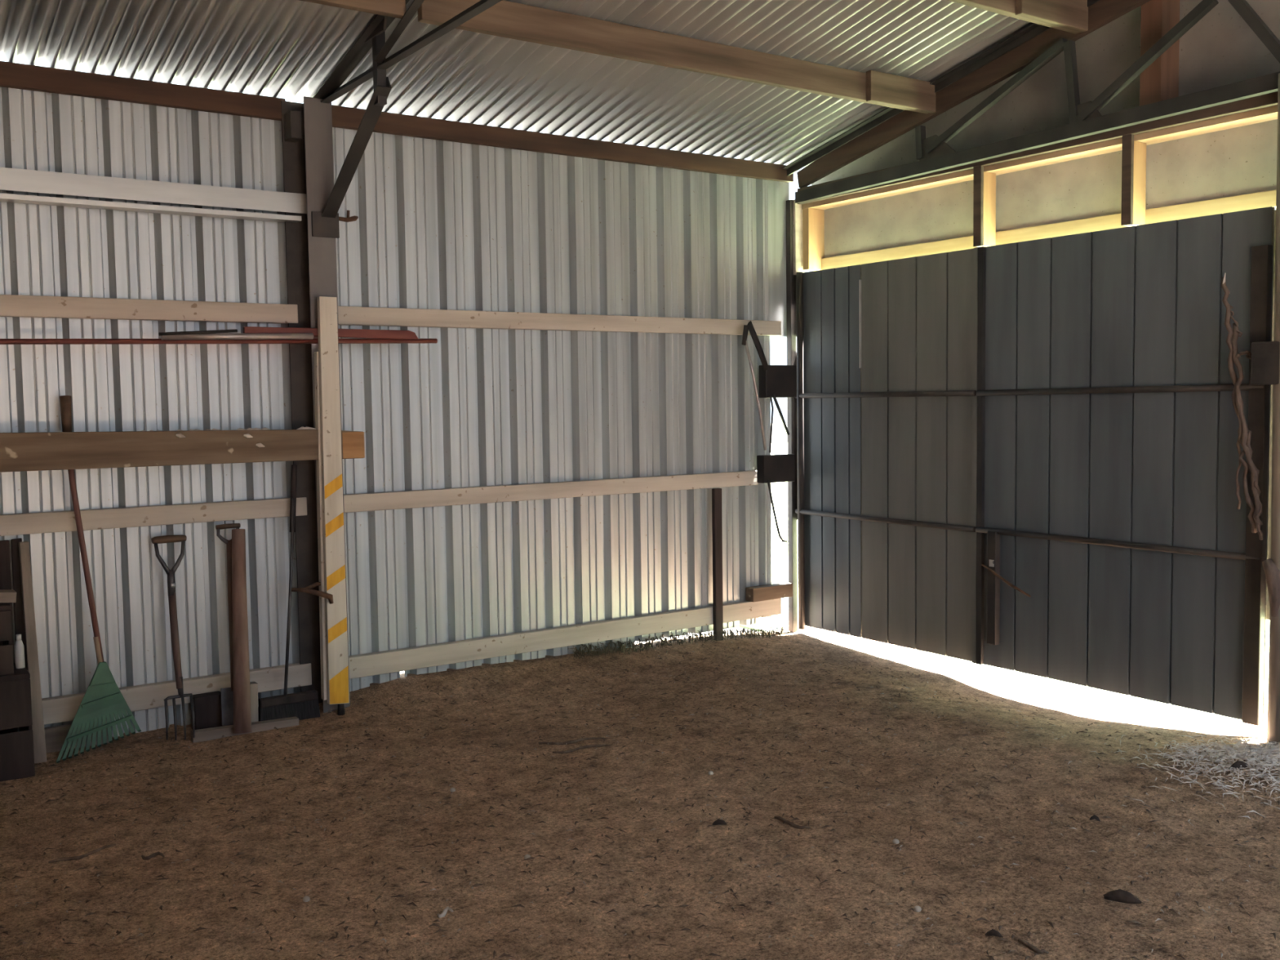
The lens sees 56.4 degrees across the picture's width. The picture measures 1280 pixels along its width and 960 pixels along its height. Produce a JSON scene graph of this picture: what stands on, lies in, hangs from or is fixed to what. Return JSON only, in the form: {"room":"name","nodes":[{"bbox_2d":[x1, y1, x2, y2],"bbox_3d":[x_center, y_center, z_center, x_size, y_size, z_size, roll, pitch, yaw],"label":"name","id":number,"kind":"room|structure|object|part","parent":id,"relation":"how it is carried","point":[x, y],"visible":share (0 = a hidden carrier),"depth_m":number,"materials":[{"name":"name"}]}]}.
{"room":"farm building","nodes":[
{"label":"farm building","id":0,"kind":"room"},
{"bbox_2d":[0,86,789,737],"bbox_3d":[-2.472,-0.272,6.077,8.580,3.260,0.049,-3,5,-35],"label":"wall","id":1,"kind":"structure","parent":0,"point":[440,224],"depth_m":6.85,"materials":[{"name":"metal"}]},
{"bbox_2d":[0,294,297,324],"bbox_3d":[-3.869,-0.767,5.012,4.925,0.100,0.056,-3,5,-35],"label":"wooden rail","id":2,"kind":"object","parent":1,"relation":"attached to","point":[11,305],"depth_m":5.95,"materials":[{"name":"wood"}]},
{"bbox_2d":[0,167,306,222],"bbox_3d":[-3.825,-1.324,4.974,5.010,0.145,0.117,-3,5,-35],"label":"channel girt","id":3,"kind":"object","parent":1,"relation":"attached to","point":[11,179],"visible":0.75,"depth_m":5.89,"materials":[{"name":"metal"}]},
{"bbox_2d":[0,497,306,536],"bbox_3d":[-3.848,0.264,5.085,4.940,0.098,0.056,-3,5,-35],"label":"wooden rail","id":4,"kind":"object","parent":1,"relation":"attached to","point":[13,524],"depth_m":6.00,"materials":[{"name":"wood"}]},
{"bbox_2d":[17,662,311,728],"bbox_3d":[-3.837,1.181,5.145,4.935,0.120,0.056,-3,5,-35],"label":"wooden rail","id":5,"kind":"object","parent":1,"relation":"attached to","point":[61,708],"depth_m":6.12,"materials":[{"name":"wood"}]},
{"bbox_2d":[343,470,758,512],"bbox_3d":[-0.430,0.058,7.443,3.005,0.098,0.056,-3,5,-35],"label":"wooden rail","id":6,"kind":"object","parent":1,"relation":"attached to","point":[362,502],"depth_m":7.28,"materials":[{"name":"wood"}]},
{"bbox_2d":[756,453,795,483],"bbox_3d":[0.946,-0.081,8.294,0.289,0.191,0.080,-3,5,-35],"label":"bracket","id":7,"kind":"object","parent":6,"relation":"attached to","point":[780,468],"visible":1,"depth_m":8.24,"materials":[{"name":"black metal"}]},
{"bbox_2d":[767,479,787,542],"bbox_3d":[0.956,0.218,8.272,0.199,0.455,0.031,-4,5,-41],"label":"rod","id":8,"kind":"object","parent":6,"relation":"hanging from","point":[768,480],"visible":1,"depth_m":8.24,"materials":[{"name":"grey metal"}]},
{"bbox_2d":[337,306,781,335],"bbox_3d":[-0.354,-0.980,7.436,3.225,0.100,0.056,-3,5,-35],"label":"wooden rail","id":9,"kind":"object","parent":1,"relation":"attached to","point":[347,315],"depth_m":7.24,"materials":[{"name":"wood"}]},
{"bbox_2d":[741,320,768,450],"bbox_3d":[0.782,-0.636,8.075,0.238,0.876,0.029,-3,5,-35],"label":"bar","id":10,"kind":"object","parent":9,"relation":"hanging from","point":[748,326],"visible":1,"depth_m":8.06,"materials":[{"name":"black metal"}]},
{"bbox_3d":[0.780,-0.572,8.078,0.189,0.747,0.021,-3,5,-35],"label":"rod","id":11,"kind":"part","parent":10,"relation":"part of","materials":[{"name":"metal"}]},
{"bbox_2d":[348,598,781,679],"bbox_3d":[-0.333,0.969,7.562,3.210,0.120,0.056,-3,5,-35],"label":"wooden rail","id":12,"kind":"object","parent":1,"relation":"attached to","point":[378,663],"depth_m":7.36,"materials":[{"name":"wood"}]},
{"bbox_2d":[745,582,793,602],"bbox_3d":[0.909,0.786,8.382,0.370,0.095,0.085,-3,5,-35],"label":"timber offcut","id":13,"kind":"object","parent":12,"relation":"on","point":[784,589],"visible":1,"depth_m":8.33,"materials":[{"name":"brown wood"}]},
{"bbox_2d":[792,199,804,275],"bbox_3d":[1.106,-1.701,8.391,0.090,0.520,0.060,-3,5,-35],"label":"strip","id":14,"kind":"object","parent":1,"relation":"attached to","point":[797,208],"visible":0.53,"depth_m":8.36,"materials":[{"name":"wood"}]},
{"bbox_2d":[0,0,1034,167],"bbox_3d":[-1.234,-2.346,4.229,9.028,0.939,4.200,-3,5,-35],"label":"ceiling","id":15,"kind":"structure","parent":0,"point":[290,48],"depth_m":6.30,"materials":[{"name":"metal"}]},
{"bbox_2d":[311,0,502,238],"bbox_3d":[-0.589,-1.997,4.690,0.145,1.614,4.190,-3,5,-35],"label":"brace","id":16,"kind":"object","parent":15,"relation":"attached to","point":[325,224],"visible":0.91,"depth_m":5.76,"materials":[{"name":"grey metal"}]},
{"bbox_3d":[-1.659,-1.346,6.297,0.145,0.130,0.015,-3,5,-35],"label":"brace plate","id":17,"kind":"part","parent":16,"relation":"part of","materials":[{"name":"metal"}]},
{"bbox_2d":[299,0,406,18],"bbox_3d":[-3.140,-2.017,3.889,5.075,0.156,0.050,-3,5,-35],"label":"wooden beam","id":18,"kind":"structure","parent":16,"relation":"on","point":[392,8],"depth_m":5.23,"materials":[{"name":"brown wood"}]},
{"bbox_3d":[-1.249,-2.144,5.631,0.012,0.100,0.300,-3,5,-35],"label":"gusset plate","id":19,"kind":"part","parent":16,"relation":"part of","materials":[{"name":"metal"}]},
{"bbox_2d":[0,626,1279,959],"bbox_3d":[0.092,1.514,2.568,9.240,0.220,9.000,-3,5,-35],"label":"floor","id":20,"kind":"structure","parent":0,"point":[196,901],"depth_m":4.66,"materials":[{"name":"soil"}]},
{"bbox_2d":[0,539,17,733],"bbox_3d":[-3.033,0.813,5.633,0.151,1.051,0.055,-3,5,-35],"label":"board","id":21,"kind":"object","parent":20,"relation":"on","point":[5,562],"visible":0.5,"depth_m":5.64,"materials":[{"name":"brown wood"}]},
{"bbox_2d":[0,662,35,781],"bbox_3d":[-3.034,1.117,5.403,0.475,0.475,0.290,-3,5,-35],"label":"crate","id":22,"kind":"object","parent":20,"relation":"on","point":[16,748],"visible":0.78,"depth_m":5.38,"materials":[{"name":"brown wood"}]},
{"bbox_2d":[0,603,13,675],"bbox_3d":[-3.086,0.725,5.356,0.455,0.315,0.250,-3,5,-35],"label":"crate","id":23,"kind":"object","parent":22,"relation":"on","point":[6,660],"visible":0.91,"depth_m":5.37,"materials":[{"name":"brown wood"}]},
{"bbox_3d":[-3.088,0.580,5.347,0.455,0.025,0.250,-3,5,-35],"label":"lid","id":24,"kind":"part","parent":23,"relation":"part of","materials":[{"name":"brown wood"}]},
{"bbox_2d":[0,589,16,603],"bbox_3d":[-2.947,0.527,5.398,0.222,0.069,0.090,-3,5,-35],"label":"grey offcut","id":25,"kind":"object","parent":23,"relation":"on","point":[6,596],"visible":1,"depth_m":5.41,"materials":[{"name":"brown wood"}]},
{"bbox_3d":[-3.037,0.892,5.388,0.475,0.025,0.290,-3,5,-35],"label":"lid","id":26,"kind":"part","parent":22,"relation":"part of","materials":[{"name":"brown wood"}]},
{"bbox_2d":[14,634,25,668],"bbox_3d":[-2.867,0.791,5.518,0.040,0.155,0.040,-3,5,-35],"label":"bottle","id":27,"kind":"object","parent":22,"relation":"on","point":[19,646],"visible":1,"depth_m":5.50,"materials":[{"name":"plastic"}]},
{"bbox_2d":[10,537,26,731],"bbox_3d":[-2.948,0.805,5.691,0.055,1.056,0.055,-3,5,-35],"label":"board","id":28,"kind":"object","parent":20,"relation":"on","point":[18,606],"visible":0.44,"depth_m":5.67,"materials":[{"name":"brown wood"}]},
{"bbox_2d":[18,541,46,763],"bbox_3d":[-2.858,0.806,5.619,0.054,1.028,0.174,-3,5,-35],"label":"leaning board","id":29,"kind":"object","parent":20,"relation":"on","point":[28,614],"visible":0.88,"depth_m":5.60,"materials":[{"name":"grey wood"}]},
{"bbox_2d":[44,722,109,753],"bbox_3d":[-2.765,1.251,5.833,0.330,0.118,0.038,-3,5,-35],"label":"plank","id":30,"kind":"object","parent":20,"relation":"on","point":[55,736],"visible":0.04,"depth_m":5.78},
{"bbox_2d":[48,843,115,862],"bbox_3d":[-2.078,1.401,4.465,0.239,0.015,0.044,-4,5,-44],"label":"twig","id":31,"kind":"object","parent":20,"relation":"on","point":[73,858],"visible":1,"depth_m":4.44,"materials":[{"name":"wood"}]},
{"bbox_2d":[56,395,141,763],"bbox_3d":[-2.647,0.453,5.727,0.381,1.715,0.245,-3,5,-35],"label":"rake","id":32,"kind":"object","parent":20,"relation":"on","point":[103,701],"visible":0.98,"depth_m":5.72,"materials":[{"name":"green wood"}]},
{"bbox_3d":[-2.667,0.330,5.726,0.175,1.131,0.034,1,4,20],"label":"handle","id":33,"kind":"part","parent":32,"relation":"part of","materials":[{"name":"wood"}]},
{"bbox_2d":[88,662,115,686],"bbox_3d":[-2.583,0.926,5.732,0.116,0.108,0.028,-3,5,-35],"label":"socket","id":34,"kind":"object","parent":32,"relation":"attached to","point":[102,677],"depth_m":5.73,"materials":[{"name":"green plastic"}]},
{"bbox_2d":[141,851,164,859],"bbox_3d":[-1.815,1.402,4.450,0.071,0.014,0.052,-3,5,-35],"label":"twig","id":35,"kind":"object","parent":20,"relation":"on","point":[152,855],"visible":1,"depth_m":4.45,"materials":[{"name":"wood"}]},
{"bbox_2d":[151,534,195,740],"bbox_3d":[-2.319,0.781,5.967,0.184,0.999,0.240,-3,5,-35],"label":"fork","id":36,"kind":"object","parent":20,"relation":"on","point":[171,584],"visible":1,"depth_m":5.95,"materials":[{"name":"metal"}]},
{"bbox_2d":[190,690,222,729],"bbox_3d":[-2.232,1.196,6.164,0.149,0.183,0.080,-3,5,-35],"label":"block","id":37,"kind":"object","parent":20,"relation":"on","point":[207,706],"visible":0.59,"depth_m":6.13,"materials":[{"name":"plastic"}]},
{"bbox_2d":[215,523,240,725],"bbox_3d":[-2.112,0.762,6.169,0.164,1.066,0.152,-3,5,-35],"label":"spade","id":38,"kind":"object","parent":20,"relation":"on","point":[227,694],"visible":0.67,"depth_m":6.15,"materials":[{"name":"wood"}]},
{"bbox_3d":[-2.082,1.181,6.145,0.144,0.234,0.038,-3,5,-35],"label":"blade","id":39,"kind":"part","parent":38,"relation":"part of","materials":[{"name":"metal"}]},
{"bbox_2d":[231,528,251,733],"bbox_3d":[-2.041,0.767,6.085,0.087,1.025,0.299,-2,4,-17],"label":"pole","id":40,"kind":"object","parent":20,"relation":"on","point":[241,663],"visible":1,"depth_m":6.06,"materials":[{"name":"wood"}]},
{"bbox_2d":[190,716,298,742],"bbox_3d":[-2.013,1.266,6.100,0.535,0.055,0.050,-3,5,-35],"label":"plank","id":41,"kind":"object","parent":20,"relation":"on","point":[212,733],"visible":0.92,"depth_m":6.05,"materials":[{"name":"wood"}]},
{"bbox_2d":[249,681,258,722],"bbox_3d":[-2.011,1.156,6.175,0.063,0.217,0.050,-3,5,-35],"label":"post","id":42,"kind":"object","parent":20,"relation":"on","point":[253,685],"visible":0.44,"depth_m":6.16,"materials":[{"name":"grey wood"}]},
{"bbox_2d":[257,464,319,721],"bbox_3d":[-1.890,0.596,6.290,0.317,1.340,0.178,-3,5,-35],"label":"push broom","id":43,"kind":"object","parent":20,"relation":"on","point":[302,705],"visible":0.99,"depth_m":6.29,"materials":[{"name":"brown wood"}]},
{"bbox_3d":[-1.850,0.632,6.306,0.021,1.061,0.175,0,4,14],"label":"handle","id":44,"kind":"part","parent":43,"relation":"part of","materials":[{"name":"metal"}]},
{"bbox_2d":[302,895,310,902],"bbox_3d":[-1.124,1.412,4.024,0.024,0.019,0.024,-2,4,-12],"label":"pebble","id":45,"kind":"object","parent":20,"relation":"on","point":[306,899],"visible":1,"depth_m":4.02,"materials":[{"name":"stone"}]},
{"bbox_2d":[280,96,358,712],"bbox_3d":[-1.687,-0.373,6.444,0.361,3.270,0.188,-3,4,-28],"label":"steel column","id":46,"kind":"structure","parent":20,"relation":"on","point":[307,139],"depth_m":6.37,"materials":[{"name":"metal"}]},
{"bbox_2d":[0,61,285,120],"bbox_3d":[-3.918,-1.838,4.923,4.950,0.109,0.047,-3,5,-35],"label":"beam","id":47,"kind":"structure","parent":46,"relation":"attached to","point":[12,75],"depth_m":5.89,"materials":[{"name":"wood"}]},
{"bbox_2d":[0,426,364,471],"bbox_3d":[-3.593,-0.084,5.003,5.101,0.200,0.052,-3,5,-35],"label":"plank","id":48,"kind":"object","parent":46,"relation":"attached to","point":[42,451],"visible":1,"depth_m":5.84,"materials":[{"name":"brown wood"}]},
{"bbox_2d":[0,338,437,344],"bbox_3d":[-2.849,-0.637,5.490,4.167,0.101,0.026,-3,5,-35],"label":"pipe","id":49,"kind":"object","parent":46,"relation":"attached to","point":[2,341],"visible":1,"depth_m":5.90,"materials":[{"name":"metal"}]},
{"bbox_2d":[160,333,313,340],"bbox_3d":[-2.021,-0.725,6.029,0.753,0.049,0.032,-3,5,-35],"label":"pipe","id":50,"kind":"object","parent":49,"relation":"on","point":[214,335],"visible":1,"depth_m":6.02,"materials":[{"name":"metal"}]},
{"bbox_2d":[158,328,237,335],"bbox_3d":[-2.182,-0.730,5.907,0.378,0.040,0.016,-4,5,-35],"label":"rod","id":51,"kind":"object","parent":50,"relation":"on","point":[232,330],"visible":1,"depth_m":5.90,"materials":[{"name":"metal"}]},
{"bbox_2d":[242,326,417,339],"bbox_3d":[-1.624,-0.777,6.335,0.948,0.050,0.038,-3,5,-35],"label":"channel","id":52,"kind":"object","parent":49,"relation":"on","point":[346,333],"visible":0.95,"depth_m":6.38,"materials":[{"name":"paint"}]},
{"bbox_2d":[331,104,793,182],"bbox_3d":[-0.329,-2.054,7.399,3.380,0.109,0.047,-3,5,-35],"label":"beam","id":53,"kind":"structure","parent":46,"relation":"attached to","point":[346,117],"depth_m":7.24,"materials":[{"name":"wood"}]},
{"bbox_2d":[314,296,349,715],"bbox_3d":[-1.649,0.154,6.339,0.126,2.231,0.089,-3,5,-35],"label":"wooden post","id":54,"kind":"object","parent":20,"relation":"on","point":[335,689],"visible":1,"depth_m":6.31,"materials":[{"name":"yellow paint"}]},
{"bbox_2d":[291,582,333,604],"bbox_3d":[-1.726,0.601,6.285,0.205,0.111,0.101,-3,5,-35],"label":"iron hook","id":55,"kind":"object","parent":54,"relation":"attached to","point":[307,589],"visible":0.95,"depth_m":6.27,"materials":[{"name":"metal"}]},
{"bbox_2d":[436,906,453,918],"bbox_3d":[-0.643,1.418,3.915,0.037,0.015,0.068,2,5,36],"label":"twig","id":56,"kind":"object","parent":20,"relation":"on","point":[445,910],"visible":1,"depth_m":3.91,"materials":[{"name":"wood"}]},
{"bbox_2d":[449,787,455,791],"bbox_3d":[-0.810,1.341,5.166,0.024,0.019,0.024,-2,4,-12],"label":"pebble","id":57,"kind":"object","parent":20,"relation":"on","point":[452,789],"visible":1,"depth_m":5.16,"materials":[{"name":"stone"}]},
{"bbox_2d":[524,853,530,858],"bbox_3d":[-0.411,1.378,4.363,0.024,0.019,0.024,-2,4,-12],"label":"pebble","id":58,"kind":"object","parent":20,"relation":"on","point":[526,855],"visible":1,"depth_m":4.36,"materials":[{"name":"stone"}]},
{"bbox_2d":[538,737,606,744],"bbox_3d":[-0.329,1.278,5.839,0.333,0.018,0.052,-1,4,-9],"label":"twig","id":59,"kind":"object","parent":20,"relation":"on","point":[588,738],"visible":1,"depth_m":5.83,"materials":[{"name":"wood"}]},
{"bbox_2d":[552,744,610,753],"bbox_3d":[-0.284,1.288,5.725,0.285,0.019,0.049,-2,4,-20],"label":"twig","id":60,"kind":"object","parent":20,"relation":"on","point":[589,745],"visible":1,"depth_m":5.73,"materials":[{"name":"wood"}]},
{"bbox_2d":[0,637,1279,959],"bbox_3d":[-0.166,1.358,4.840,6.044,0.167,4.493,-3,5,-35],"label":"litter","id":61,"kind":"object","parent":20,"relation":"on","point":[1131,882],"visible":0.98,"depth_m":4.79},
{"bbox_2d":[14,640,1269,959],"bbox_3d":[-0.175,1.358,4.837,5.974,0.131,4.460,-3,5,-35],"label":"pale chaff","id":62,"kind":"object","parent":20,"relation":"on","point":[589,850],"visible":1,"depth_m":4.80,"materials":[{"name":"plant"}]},
{"bbox_2d":[570,625,791,661],"bbox_3d":[0.311,1.067,7.949,1.787,0.151,0.158,-3,5,-35],"label":"weeds","id":63,"kind":"object","parent":20,"relation":"on","point":[754,633],"visible":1,"depth_m":7.87,"materials":[{"name":"plant"}]},
{"bbox_2d":[711,488,723,640],"bbox_3d":[0.524,0.575,8.078,0.063,1.038,0.033,-3,5,-35],"label":"stake","id":64,"kind":"object","parent":20,"relation":"on","point":[717,515],"visible":1,"depth_m":8.06,"materials":[{"name":"brown wood"}]},
{"bbox_2d":[711,818,727,825],"bbox_3d":[0.312,1.340,4.679,0.060,0.026,0.014,-1,4,-7],"label":"flake","id":65,"kind":"object","parent":20,"relation":"on","point":[718,821],"visible":1,"depth_m":4.67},
{"bbox_2d":[786,200,797,631],"bbox_3d":[1.077,-0.437,8.464,0.050,3.050,0.048,-3,5,-35],"label":"post","id":66,"kind":"object","parent":20,"relation":"on","point":[790,277],"visible":0.92,"depth_m":8.45,"materials":[{"name":"metal"}]},
{"bbox_2d":[759,364,796,397],"bbox_3d":[0.954,-0.682,8.265,0.282,0.224,0.080,-3,5,-35],"label":"bracket","id":67,"kind":"object","parent":66,"relation":"attached to","point":[780,380],"visible":0.96,"depth_m":8.22,"materials":[{"name":"black metal"}]},
{"bbox_2d":[768,395,773,453],"bbox_3d":[0.900,-0.381,8.184,0.041,0.389,0.012,-3,5,-35],"label":"rod","id":68,"kind":"object","parent":67,"relation":"attached to","point":[771,397],"visible":1,"depth_m":8.18,"materials":[{"name":"grey metal"}]},
{"bbox_2d":[772,394,789,435],"bbox_3d":[0.979,-0.452,8.280,0.024,0.292,0.214,2,5,37],"label":"stay","id":69,"kind":"object","parent":67,"relation":"attached to","point":[775,401],"visible":1,"depth_m":8.27,"materials":[{"name":"grey metal"}]},
{"bbox_2d":[795,247,977,663],"bbox_3d":[1.556,-0.161,7.816,0.073,2.512,1.632,-3,5,-35],"label":"door","id":70,"kind":"structure","parent":66,"relation":"attached to","point":[887,350],"depth_m":7.74,"materials":[{"name":"metal"}]},
{"bbox_3d":[1.560,0.259,7.816,0.032,0.036,1.575,-3,5,-35],"label":"rail","id":71,"kind":"part","parent":70,"relation":"part of","materials":[{"name":"metal"}]},
{"bbox_3d":[1.548,-0.555,7.761,0.032,0.034,1.575,-3,5,-35],"label":"rail","id":72,"kind":"part","parent":70,"relation":"part of","materials":[{"name":"metal"}]},
{"bbox_2d":[773,816,810,829],"bbox_3d":[0.591,1.345,4.679,0.030,0.015,0.185,-4,5,-38],"label":"twig","id":73,"kind":"object","parent":20,"relation":"on","point":[788,822],"visible":1,"depth_m":4.66,"materials":[{"name":"wood"}]},
{"bbox_2d":[892,838,899,844],"bbox_3d":[0.958,1.353,4.470,0.024,0.019,0.024,-2,4,-12],"label":"pebble","id":74,"kind":"object","parent":20,"relation":"on","point":[895,841],"visible":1,"depth_m":4.46,"materials":[{"name":"stone"}]},
{"bbox_2d":[913,905,921,911],"bbox_3d":[0.905,1.398,3.893,0.024,0.019,0.024,-2,4,-12],"label":"pebble","id":75,"kind":"object","parent":20,"relation":"on","point":[917,908],"visible":1,"depth_m":3.89,"materials":[{"name":"stone"}]},
{"bbox_2d":[984,928,1003,937],"bbox_3d":[1.094,1.400,3.691,0.054,0.024,0.012,0,4,10],"label":"flake","id":76,"kind":"object","parent":20,"relation":"on","point":[992,932],"visible":1,"depth_m":3.69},
{"bbox_2d":[1017,938,1048,954],"bbox_3d":[1.187,1.415,3.620,0.027,0.014,0.108,-3,4,-30],"label":"twig","id":77,"kind":"object","parent":20,"relation":"on","point":[1037,950],"visible":1,"depth_m":3.60,"materials":[{"name":"wood"}]},
{"bbox_2d":[1088,814,1100,822],"bbox_3d":[1.763,1.311,4.628,0.044,0.028,0.010,-1,4,-5],"label":"flake","id":78,"kind":"object","parent":20,"relation":"on","point":[1094,816],"visible":1,"depth_m":4.62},
{"bbox_2d":[1103,888,1142,903],"bbox_3d":[1.593,1.373,3.942,0.117,0.045,0.027,0,4,16],"label":"flake","id":79,"kind":"object","parent":20,"relation":"on","point":[1118,895],"visible":1,"depth_m":3.93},
{"bbox_2d":[1066,728,1279,825],"bbox_3d":[2.691,1.270,5.259,1.730,0.127,1.328,-5,5,-44],"label":"gravel","id":80,"kind":"object","parent":20,"relation":"on","point":[1266,751],"visible":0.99,"depth_m":5.26,"materials":[{"name":"gravel"}]},
{"bbox_2d":[1228,760,1248,771],"bbox_3d":[2.591,1.234,5.168,0.107,0.042,0.024,-2,4,-22],"label":"flake","id":81,"kind":"object","parent":20,"relation":"on","point":[1237,764],"visible":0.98,"depth_m":5.16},
{"bbox_2d":[1250,72,1279,745],"bbox_3d":[3.035,-0.282,5.589,0.216,3.170,0.300,-3,5,-35],"label":"post","id":82,"kind":"object","parent":20,"relation":"on","point":[1265,356],"visible":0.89,"depth_m":5.57,"materials":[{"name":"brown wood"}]},
{"bbox_2d":[782,0,1279,204],"bbox_3d":[2.214,-2.378,6.544,0.075,1.133,4.281,-3,5,-35],"label":"truss","id":83,"kind":"object","parent":82,"relation":"attached to","point":[933,153],"visible":1,"depth_m":6.54,"materials":[{"name":"grey metal"}]},
{"bbox_2d":[417,0,928,113],"bbox_3d":[0.385,-2.229,6.321,3.350,0.156,0.050,-3,5,-35],"label":"beam","id":84,"kind":"structure","parent":83,"relation":"attached to","point":[504,19],"depth_m":6.05,"materials":[{"name":"brown wood"}]},
{"bbox_2d":[866,70,935,113],"bbox_3d":[1.547,-2.294,7.064,0.550,0.173,0.044,-3,5,-35],"label":"block","id":85,"kind":"object","parent":83,"relation":"on","point":[882,88],"visible":1,"depth_m":7.03,"materials":[{"name":"brown wood"}]},
{"bbox_3d":[1.793,-2.014,7.201,0.008,0.138,0.289,-3,5,-35],"label":"gusset plate","id":86,"kind":"part","parent":83,"relation":"part of","materials":[{"name":"metal"}]},
{"bbox_2d":[947,0,1079,34],"bbox_3d":[0.977,-2.396,5.448,3.350,0.166,0.050,-3,5,-35],"label":"purlin","id":87,"kind":"structure","parent":83,"relation":"attached to","point":[1005,7],"depth_m":6.01,"materials":[{"name":"brown wood"}]},
{"bbox_2d":[1015,0,1088,32],"bbox_3d":[2.139,-2.461,6.191,0.550,0.183,0.044,-3,5,-35],"label":"block","id":88,"kind":"object","parent":83,"relation":"on","point":[1072,15],"visible":1,"depth_m":6.19,"materials":[{"name":"brown wood"}]},
{"bbox_3d":[2.378,-1.953,6.358,0.008,0.117,0.214,-3,5,-35],"label":"gusset plate","id":89,"kind":"part","parent":83,"relation":"part of","materials":[{"name":"metal"}]},
{"bbox_2d":[975,206,1275,725],"bbox_3d":[2.495,-0.092,6.436,0.101,2.492,1.752,-3,5,-35],"label":"door","id":90,"kind":"structure","parent":82,"relation":"attached to","point":[1116,553],"depth_m":6.34,"materials":[{"name":"metal"}]},
{"bbox_3d":[2.073,0.491,7.042,0.006,0.040,0.032,-3,5,-35],"label":"catch plate","id":91,"kind":"part","parent":90,"relation":"part of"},
{"bbox_3d":[2.130,0.585,6.966,0.026,0.161,0.335,-4,5,-37],"label":"bolt handle","id":92,"kind":"part","parent":90,"relation":"part of","materials":[{"name":"metal"}]},
{"bbox_3d":[2.506,0.337,6.451,0.032,0.036,1.710,-3,5,-35],"label":"rail","id":93,"kind":"part","parent":90,"relation":"part of","materials":[{"name":"metal"}]},
{"bbox_3d":[2.494,-0.480,6.396,0.032,0.041,1.710,-3,5,-35],"label":"rail","id":94,"kind":"part","parent":90,"relation":"part of","materials":[{"name":"metal"}]},
{"bbox_2d":[1220,272,1263,540],"bbox_3d":[2.879,-0.356,5.706,0.067,1.275,0.234,-3,5,-35],"label":"vine","id":95,"kind":"object","parent":82,"relation":"hanging from","point":[1244,434],"visible":0.99,"depth_m":5.70,"materials":[{"name":"plant"}]},
{"bbox_3d":[2.846,-0.768,5.722,0.045,0.174,0.099,-3,5,-35],"label":"stem","id":96,"kind":"part","parent":95,"relation":"part of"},
{"bbox_3d":[2.869,-0.275,5.745,0.043,0.835,0.087,-2,4,-13],"label":"stem","id":97,"kind":"part","parent":95,"relation":"part of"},
{"bbox_3d":[2.874,-0.590,5.689,0.046,0.054,0.101,-3,5,-35],"label":"stem","id":98,"kind":"part","parent":95,"relation":"part of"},
{"bbox_3d":[2.890,-0.266,5.698,0.067,0.971,0.186,-3,5,-35],"label":"stem","id":99,"kind":"part","parent":95,"relation":"part of","materials":[{"name":"plant"}]},
{"bbox_3d":[2.924,0.025,5.673,0.052,0.518,0.091,-3,5,-35],"label":"stem","id":100,"kind":"part","parent":95,"relation":"part of","materials":[{"name":"plant"}]},
{"bbox_2d":[1262,558,1279,617],"bbox_3d":[2.955,0.503,5.583,0.094,0.272,0.066,3,5,43],"label":"bark","id":101,"kind":"object","parent":82,"relation":"hanging from","point":[1272,572],"visible":1,"depth_m":5.56,"materials":[{"name":"wood"}]},
{"bbox_2d":[811,0,1279,208],"bbox_3d":[3.613,-2.073,5.046,0.012,1.580,8.400,-3,5,-35],"label":"wall","id":102,"kind":"structure","parent":0,"point":[1221,48],"depth_m":6.56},
{"bbox_2d":[797,91,1278,271],"bbox_3d":[2.158,-1.671,6.999,0.202,0.573,3.425,-3,5,-35],"label":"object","id":103,"kind":"object","parent":102,"relation":"attached to","point":[1221,158],"visible":0.8,"depth_m":6.73,"materials":[{"name":"brown wood"}]},
{"bbox_3d":[1.727,-1.694,7.789,0.012,0.341,1.497,-3,5,-35],"label":"infill panel","id":104,"kind":"part","parent":103,"relation":"part of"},
{"bbox_2d":[796,0,1150,187],"bbox_3d":[2.276,-2.434,6.608,0.045,0.998,4.120,-3,5,-35],"label":"rafter","id":105,"kind":"object","parent":103,"relation":"on","point":[1102,12],"visible":0.81,"depth_m":7.09,"materials":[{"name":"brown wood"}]},
{"bbox_3d":[2.229,-1.440,7.059,0.040,0.082,3.420,-3,5,-35],"label":"rail","id":106,"kind":"part","parent":103,"relation":"part of","materials":[{"name":"yellow wood"}]},
{"bbox_3d":[2.432,-1.635,6.772,0.012,0.341,0.977,-3,5,-35],"label":"infill panel","id":107,"kind":"part","parent":103,"relation":"part of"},
{"bbox_2d":[1139,0,1179,106],"bbox_3d":[2.699,-2.208,6.202,0.162,0.600,0.120,-3,5,-35],"label":"stud","id":108,"kind":"object","parent":103,"relation":"on","point":[1159,82],"visible":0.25,"depth_m":6.15,"materials":[{"name":"wood"}]},
{"bbox_3d":[2.960,-1.592,6.010,0.012,0.341,0.879,-3,5,-35],"label":"infill panel","id":109,"kind":"part","parent":103,"relation":"part of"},
{"label":"outside","id":110,"kind":"structure","parent":0,"visible":0},
{"bbox_2d":[400,422,786,673],"bbox_3d":[1.112,1.411,8.628,120.000,0.340,120.000,-3,5,-35],"label":"ground","id":111,"kind":"structure","parent":110,"point":[779,434],"depth_m":54.69,"materials":[{"name":"white"}]},
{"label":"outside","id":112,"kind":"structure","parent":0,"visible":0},
{"bbox_2d":[739,442,1269,724],"bbox_3d":[11.702,-0.193,28.667,39.700,0.160,39.000,-3,5,-35],"label":"daylight gap","id":113,"kind":"structure","parent":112,"point":[779,490],"depth_m":8.10,"materials":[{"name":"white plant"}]}
]}

